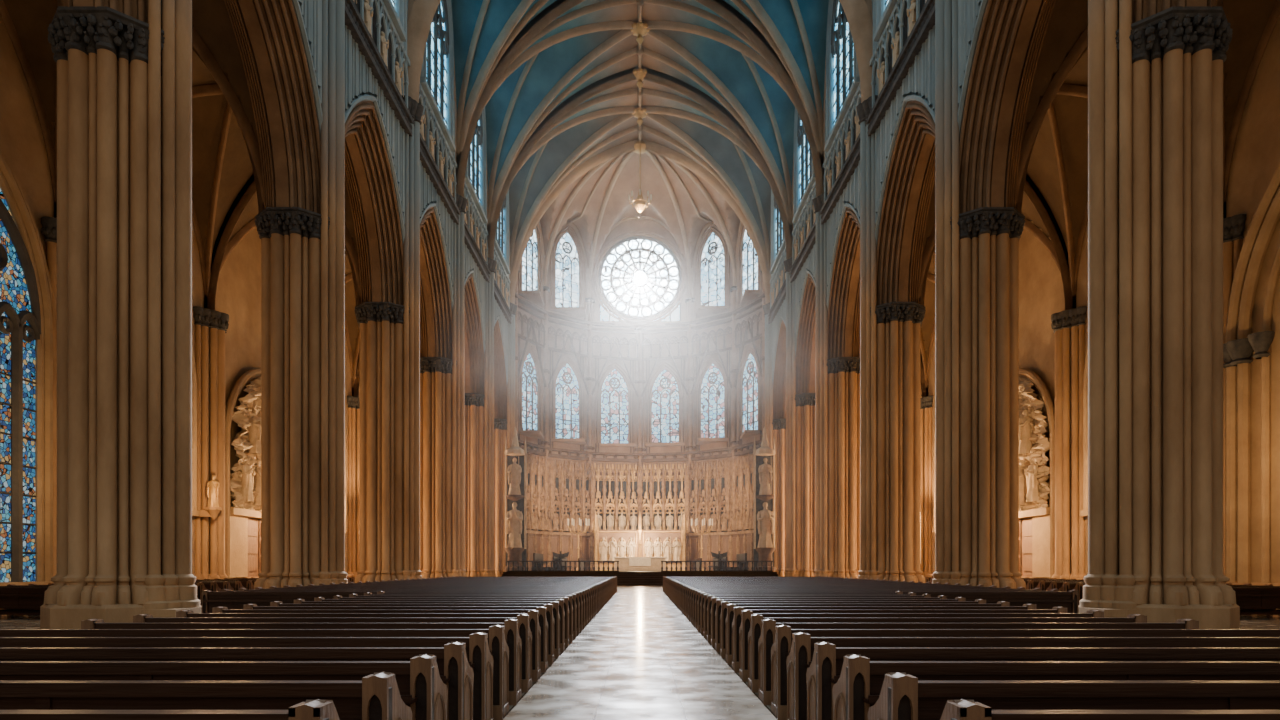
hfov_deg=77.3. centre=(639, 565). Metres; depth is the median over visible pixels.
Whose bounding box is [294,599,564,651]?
pew
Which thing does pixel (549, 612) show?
pew
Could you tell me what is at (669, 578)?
pew
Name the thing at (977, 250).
fluted column
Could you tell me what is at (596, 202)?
vault
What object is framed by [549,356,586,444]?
window
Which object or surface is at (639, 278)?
window
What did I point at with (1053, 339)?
wall
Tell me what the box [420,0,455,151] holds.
window
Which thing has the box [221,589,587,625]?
pew
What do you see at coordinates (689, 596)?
pew
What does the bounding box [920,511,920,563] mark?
saint statue
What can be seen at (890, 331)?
fluted column
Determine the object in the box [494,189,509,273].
window
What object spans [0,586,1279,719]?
floor
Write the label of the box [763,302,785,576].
fluted column
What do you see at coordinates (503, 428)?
fluted column
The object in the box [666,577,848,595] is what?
pew
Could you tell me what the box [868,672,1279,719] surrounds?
pew
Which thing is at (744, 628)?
pew
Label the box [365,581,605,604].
pew
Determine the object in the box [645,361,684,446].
window
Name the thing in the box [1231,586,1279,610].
pew
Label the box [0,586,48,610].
pew
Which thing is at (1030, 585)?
pew
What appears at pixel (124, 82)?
fluted column
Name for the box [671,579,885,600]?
pew
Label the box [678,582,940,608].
pew
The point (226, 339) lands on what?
wall
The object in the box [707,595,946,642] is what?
pew
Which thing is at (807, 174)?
window
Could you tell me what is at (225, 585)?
pew
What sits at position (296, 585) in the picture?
pew
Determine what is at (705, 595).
pew
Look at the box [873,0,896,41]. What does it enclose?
window
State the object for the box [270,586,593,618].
pew
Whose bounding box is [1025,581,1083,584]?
pew
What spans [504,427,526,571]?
niche
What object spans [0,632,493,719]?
pew
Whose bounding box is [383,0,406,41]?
window
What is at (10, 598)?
pew
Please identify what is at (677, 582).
pew
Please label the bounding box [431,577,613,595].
pew
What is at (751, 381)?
window
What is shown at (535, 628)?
pew
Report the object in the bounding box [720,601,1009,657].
pew
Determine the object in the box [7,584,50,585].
pew
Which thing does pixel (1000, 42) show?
wall
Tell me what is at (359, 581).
pew
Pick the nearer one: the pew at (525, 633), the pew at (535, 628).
the pew at (525, 633)
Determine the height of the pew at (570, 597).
0.985 m
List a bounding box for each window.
[0,145,52,585]
[192,348,199,515]
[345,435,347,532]
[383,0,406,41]
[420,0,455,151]
[465,107,487,223]
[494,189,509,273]
[518,224,543,305]
[518,344,543,438]
[549,224,586,316]
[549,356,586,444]
[592,230,687,325]
[594,361,635,446]
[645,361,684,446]
[695,224,729,317]
[695,356,729,444]
[737,224,761,305]
[737,344,761,438]
[770,189,785,273]
[792,107,814,223]
[824,0,859,151]
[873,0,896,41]
[932,434,934,532]
[1080,348,1087,515]
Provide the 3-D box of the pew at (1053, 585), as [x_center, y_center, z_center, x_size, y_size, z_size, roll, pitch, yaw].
[18.900,1.107,31.920,5.000,0.985,0.840,0,0,0]
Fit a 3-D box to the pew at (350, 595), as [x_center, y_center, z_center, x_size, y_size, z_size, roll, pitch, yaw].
[-3.920,1.107,17.820,5.000,0.985,0.840,0,0,0]
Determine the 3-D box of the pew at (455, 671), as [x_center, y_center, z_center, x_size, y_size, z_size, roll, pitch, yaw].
[-6.320,1.107,6.540,9.800,0.985,0.840,0,0,0]
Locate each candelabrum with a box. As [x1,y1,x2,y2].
[567,518,588,570]
[691,518,712,570]
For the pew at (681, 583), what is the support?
on the floor
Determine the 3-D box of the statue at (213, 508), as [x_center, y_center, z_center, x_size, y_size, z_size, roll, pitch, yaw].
[-22.850,-3.604,42.200,1.500,2.408,0.800,0,0,0]
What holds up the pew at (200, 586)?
on the floor
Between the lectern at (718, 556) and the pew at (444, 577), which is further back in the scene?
the lectern at (718, 556)
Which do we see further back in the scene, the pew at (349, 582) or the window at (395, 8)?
the window at (395, 8)
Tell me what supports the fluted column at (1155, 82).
on the floor
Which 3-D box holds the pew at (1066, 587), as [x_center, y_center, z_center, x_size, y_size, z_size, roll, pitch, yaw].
[18.900,1.107,30.980,5.000,0.985,0.840,0,0,0]
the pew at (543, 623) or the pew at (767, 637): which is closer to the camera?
the pew at (767, 637)
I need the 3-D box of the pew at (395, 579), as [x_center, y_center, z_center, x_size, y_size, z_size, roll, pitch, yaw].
[-6.320,1.107,36.620,9.800,0.985,0.840,0,0,0]
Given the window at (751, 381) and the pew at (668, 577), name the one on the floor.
the pew at (668, 577)
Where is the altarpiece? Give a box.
[593,512,686,570]
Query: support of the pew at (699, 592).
on the floor
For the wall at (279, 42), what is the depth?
40.07 m
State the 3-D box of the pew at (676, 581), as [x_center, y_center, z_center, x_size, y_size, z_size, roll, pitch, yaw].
[6.320,1.107,31.920,9.800,0.985,0.840,0,0,0]
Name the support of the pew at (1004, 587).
on the floor
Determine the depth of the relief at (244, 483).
45.96 m
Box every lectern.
[552,551,568,570]
[711,551,727,570]
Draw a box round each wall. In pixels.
[0,16,359,582]
[64,0,512,419]
[515,220,764,530]
[767,0,1215,419]
[920,16,1279,585]
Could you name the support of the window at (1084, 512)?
in the wall at (1053, 339)
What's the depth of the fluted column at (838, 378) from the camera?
53.78 m
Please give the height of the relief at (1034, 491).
13.723 m
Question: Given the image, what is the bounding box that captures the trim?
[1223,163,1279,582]
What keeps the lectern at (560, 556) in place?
on the steps
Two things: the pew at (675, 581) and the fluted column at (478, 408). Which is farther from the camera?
the fluted column at (478, 408)
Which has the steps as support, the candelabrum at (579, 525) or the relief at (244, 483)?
the candelabrum at (579, 525)
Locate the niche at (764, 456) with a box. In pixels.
[753,427,775,571]
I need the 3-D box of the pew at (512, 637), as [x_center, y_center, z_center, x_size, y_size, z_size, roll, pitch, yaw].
[-3.920,1.107,9.360,5.000,0.985,0.840,0,0,0]
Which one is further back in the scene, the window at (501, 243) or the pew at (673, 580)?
the window at (501, 243)
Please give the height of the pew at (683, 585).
0.985 m
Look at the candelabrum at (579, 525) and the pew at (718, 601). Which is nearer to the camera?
the pew at (718, 601)
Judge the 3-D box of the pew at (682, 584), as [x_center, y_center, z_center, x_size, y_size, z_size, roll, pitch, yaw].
[6.320,1.107,27.220,9.800,0.985,0.840,0,0,0]
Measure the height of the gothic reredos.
11.900 m
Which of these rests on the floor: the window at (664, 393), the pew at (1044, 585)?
the pew at (1044, 585)
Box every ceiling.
[0,0,360,396]
[407,0,872,303]
[919,0,1279,396]
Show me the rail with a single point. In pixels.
(508, 568)
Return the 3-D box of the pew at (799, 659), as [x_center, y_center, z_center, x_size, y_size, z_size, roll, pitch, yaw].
[6.320,1.107,7.480,9.800,0.985,0.840,0,0,0]
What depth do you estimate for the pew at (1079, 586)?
29.90 m
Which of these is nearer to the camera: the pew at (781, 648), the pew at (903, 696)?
the pew at (903, 696)
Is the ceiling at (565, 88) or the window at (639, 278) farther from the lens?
the window at (639, 278)
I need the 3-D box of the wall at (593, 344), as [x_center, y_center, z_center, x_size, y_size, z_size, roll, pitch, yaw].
[0.000,-19.900,83.357,26.000,43.000,13.150,0,0,0]
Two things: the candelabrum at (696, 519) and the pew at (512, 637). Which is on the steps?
the candelabrum at (696, 519)
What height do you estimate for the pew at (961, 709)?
0.985 m
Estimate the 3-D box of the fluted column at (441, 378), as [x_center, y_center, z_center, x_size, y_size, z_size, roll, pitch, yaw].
[-13.627,-11.700,54.650,3.755,26.600,3.289,0,0,0]
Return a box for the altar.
[613,544,666,570]
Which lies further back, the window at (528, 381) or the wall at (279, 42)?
the window at (528, 381)
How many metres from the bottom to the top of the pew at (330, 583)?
0.985 m
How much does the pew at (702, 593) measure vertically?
0.985 m
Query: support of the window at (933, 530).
in the wall at (1053, 339)
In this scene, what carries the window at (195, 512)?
in the wall at (226, 339)
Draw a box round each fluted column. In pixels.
[40,0,201,628]
[254,0,347,588]
[354,95,423,582]
[420,193,467,578]
[464,257,496,576]
[494,302,516,576]
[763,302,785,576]
[783,257,815,576]
[812,193,859,578]
[856,95,925,582]
[932,0,1025,588]
[1078,0,1239,628]
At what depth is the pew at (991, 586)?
25.19 m
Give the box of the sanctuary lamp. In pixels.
[628,140,651,211]
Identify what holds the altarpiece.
on the steps
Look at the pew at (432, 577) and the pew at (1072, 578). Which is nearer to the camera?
the pew at (1072, 578)
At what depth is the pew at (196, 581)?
34.59 m
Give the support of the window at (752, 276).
in the wall at (593, 344)
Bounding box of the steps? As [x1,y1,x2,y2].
[501,571,778,585]
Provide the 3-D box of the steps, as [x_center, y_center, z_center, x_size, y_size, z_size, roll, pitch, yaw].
[0.000,1.050,76.750,23.200,1.100,22.500,0,0,0]
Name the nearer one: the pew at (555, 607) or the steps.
the pew at (555, 607)
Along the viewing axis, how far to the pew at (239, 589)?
22.37 m
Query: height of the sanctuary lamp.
6.900 m
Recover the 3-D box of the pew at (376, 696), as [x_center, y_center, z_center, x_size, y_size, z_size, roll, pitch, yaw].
[-6.320,1.107,4.660,9.800,0.985,0.840,0,0,0]
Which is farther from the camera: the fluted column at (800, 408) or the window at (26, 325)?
the fluted column at (800, 408)
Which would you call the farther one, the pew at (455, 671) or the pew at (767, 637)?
the pew at (767, 637)
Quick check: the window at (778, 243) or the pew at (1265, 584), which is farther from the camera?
the window at (778, 243)
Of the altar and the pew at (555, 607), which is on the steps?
the altar
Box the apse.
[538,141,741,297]
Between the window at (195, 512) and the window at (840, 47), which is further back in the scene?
the window at (840, 47)
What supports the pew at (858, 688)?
on the floor
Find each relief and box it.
[225,368,260,578]
[1019,368,1054,578]
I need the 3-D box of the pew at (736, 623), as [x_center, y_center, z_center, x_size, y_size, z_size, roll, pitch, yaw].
[3.920,1.107,12.180,5.000,0.985,0.840,0,0,0]
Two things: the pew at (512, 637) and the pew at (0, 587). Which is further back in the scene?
the pew at (0, 587)
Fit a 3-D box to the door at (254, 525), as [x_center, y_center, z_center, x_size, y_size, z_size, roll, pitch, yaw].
[-23.460,-0.640,49.100,0.260,4.480,3.760,0,0,0]
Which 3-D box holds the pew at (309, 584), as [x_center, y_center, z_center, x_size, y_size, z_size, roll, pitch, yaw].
[-6.320,1.107,27.220,9.800,0.985,0.840,0,0,0]
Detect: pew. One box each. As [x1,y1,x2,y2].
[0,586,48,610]
[0,587,47,612]
[0,588,47,614]
[0,625,508,719]
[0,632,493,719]
[0,642,473,719]
[0,654,447,719]
[0,672,411,719]
[0,699,339,719]
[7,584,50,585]
[81,619,521,704]
[133,614,531,691]
[176,610,540,681]
[195,581,244,590]
[195,582,207,604]
[195,582,220,591]
[196,580,255,580]
[196,581,254,584]
[202,590,584,628]
[204,578,255,579]
[212,607,547,672]
[217,581,233,590]
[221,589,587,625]
[238,588,589,622]
[241,581,253,588]
[243,604,554,664]
[255,587,591,620]
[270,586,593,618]
[270,601,559,657]
[283,585,594,616]
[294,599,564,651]
[296,585,596,614]
[308,584,597,612]
[314,597,569,646]
[319,583,599,611]
[330,583,600,609]
[333,595,572,642]
[339,582,601,608]
[349,582,602,607]
[349,594,576,638]
[357,581,604,605]
[364,592,579,634]
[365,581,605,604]
[377,591,582,631]
[380,580,606,602]
[394,579,608,600]
[411,578,610,598]
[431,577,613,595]
[444,577,611,577]
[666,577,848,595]
[668,577,835,577]
[669,578,868,598]
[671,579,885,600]
[673,580,899,602]
[674,581,914,604]
[675,581,922,605]
[677,582,930,607]
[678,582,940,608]
[679,583,949,609]
[680,583,960,611]
[682,584,971,612]
[683,585,983,614]
[685,585,996,616]
[686,586,1009,618]
[688,587,1024,620]
[690,588,1041,622]
[692,589,1058,625]
[695,590,1077,628]
[697,591,902,631]
[700,592,915,634]
[703,594,930,638]
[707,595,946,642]
[710,597,965,646]
[715,599,985,651]
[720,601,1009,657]
[725,604,1036,664]
[732,607,1067,672]
[739,610,1103,681]
[748,614,1146,691]
[758,619,1198,704]
[771,625,1279,719]
[786,632,1279,719]
[806,642,1279,719]
[832,654,1279,719]
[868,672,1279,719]
[940,699,1279,719]
[1024,578,1075,579]
[1024,580,1083,580]
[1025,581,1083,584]
[1026,581,1038,588]
[1035,581,1084,590]
[1046,581,1062,590]
[1059,582,1084,591]
[1072,582,1084,604]
[1229,584,1272,585]
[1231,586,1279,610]
[1232,587,1279,612]
[1232,588,1279,614]
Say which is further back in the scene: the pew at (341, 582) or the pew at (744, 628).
the pew at (341, 582)
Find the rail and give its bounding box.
[507,561,772,571]
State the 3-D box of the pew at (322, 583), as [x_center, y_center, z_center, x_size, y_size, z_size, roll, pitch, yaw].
[-6.320,1.107,28.160,9.800,0.985,0.840,0,0,0]
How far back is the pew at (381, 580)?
34.59 m
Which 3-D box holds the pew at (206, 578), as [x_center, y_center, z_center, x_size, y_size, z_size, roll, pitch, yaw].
[-18.900,1.107,39.440,5.000,0.985,0.840,0,0,0]
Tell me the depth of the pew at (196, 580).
36.47 m
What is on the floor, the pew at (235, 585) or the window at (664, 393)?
the pew at (235, 585)
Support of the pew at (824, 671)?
on the floor
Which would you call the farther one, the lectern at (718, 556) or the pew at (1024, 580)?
the lectern at (718, 556)
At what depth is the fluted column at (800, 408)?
64.90 m
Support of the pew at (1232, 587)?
on the floor
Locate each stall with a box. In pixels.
[533,553,584,570]
[695,553,746,570]
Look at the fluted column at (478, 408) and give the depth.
64.90 m
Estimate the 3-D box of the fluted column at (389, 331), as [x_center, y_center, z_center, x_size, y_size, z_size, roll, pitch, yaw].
[-13.627,-11.700,43.550,3.755,26.600,3.289,0,0,0]
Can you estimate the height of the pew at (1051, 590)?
0.985 m
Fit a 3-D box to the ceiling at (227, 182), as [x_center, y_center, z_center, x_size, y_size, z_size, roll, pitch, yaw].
[-19.300,-18.161,43.550,9.246,9.579,67.084,0,0,0]
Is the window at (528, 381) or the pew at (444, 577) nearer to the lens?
the pew at (444, 577)
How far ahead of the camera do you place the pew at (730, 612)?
12.97 m
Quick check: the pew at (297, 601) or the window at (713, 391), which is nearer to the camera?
the pew at (297, 601)
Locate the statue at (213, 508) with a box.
[192,475,221,519]
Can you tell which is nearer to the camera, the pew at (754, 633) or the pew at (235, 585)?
the pew at (754, 633)
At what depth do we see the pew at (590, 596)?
23.29 m
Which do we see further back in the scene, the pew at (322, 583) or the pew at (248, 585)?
the pew at (248, 585)
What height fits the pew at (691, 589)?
0.985 m
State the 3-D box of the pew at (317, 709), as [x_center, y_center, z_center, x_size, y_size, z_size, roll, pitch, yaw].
[-6.320,1.107,3.720,9.800,0.985,0.840,0,0,0]
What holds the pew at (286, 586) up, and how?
on the floor
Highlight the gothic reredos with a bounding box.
[526,453,753,570]
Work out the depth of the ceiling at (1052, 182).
38.78 m
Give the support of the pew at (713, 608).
on the floor
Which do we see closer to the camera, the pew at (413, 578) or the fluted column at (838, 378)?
the pew at (413, 578)
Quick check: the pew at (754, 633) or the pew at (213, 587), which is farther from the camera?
the pew at (213, 587)
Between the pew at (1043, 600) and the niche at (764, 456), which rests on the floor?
the pew at (1043, 600)
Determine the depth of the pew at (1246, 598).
24.28 m
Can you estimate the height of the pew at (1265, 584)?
0.985 m
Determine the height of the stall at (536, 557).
1.650 m
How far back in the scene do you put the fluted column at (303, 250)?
31.57 m
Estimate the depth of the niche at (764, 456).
70.08 m
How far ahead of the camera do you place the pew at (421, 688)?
5.45 m
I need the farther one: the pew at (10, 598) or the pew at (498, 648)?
the pew at (10, 598)
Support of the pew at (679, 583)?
on the floor
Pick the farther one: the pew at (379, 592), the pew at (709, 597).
the pew at (379, 592)
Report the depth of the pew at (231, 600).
20.50 m
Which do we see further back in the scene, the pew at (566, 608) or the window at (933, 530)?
the window at (933, 530)
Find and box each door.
[248,518,260,576]
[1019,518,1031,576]

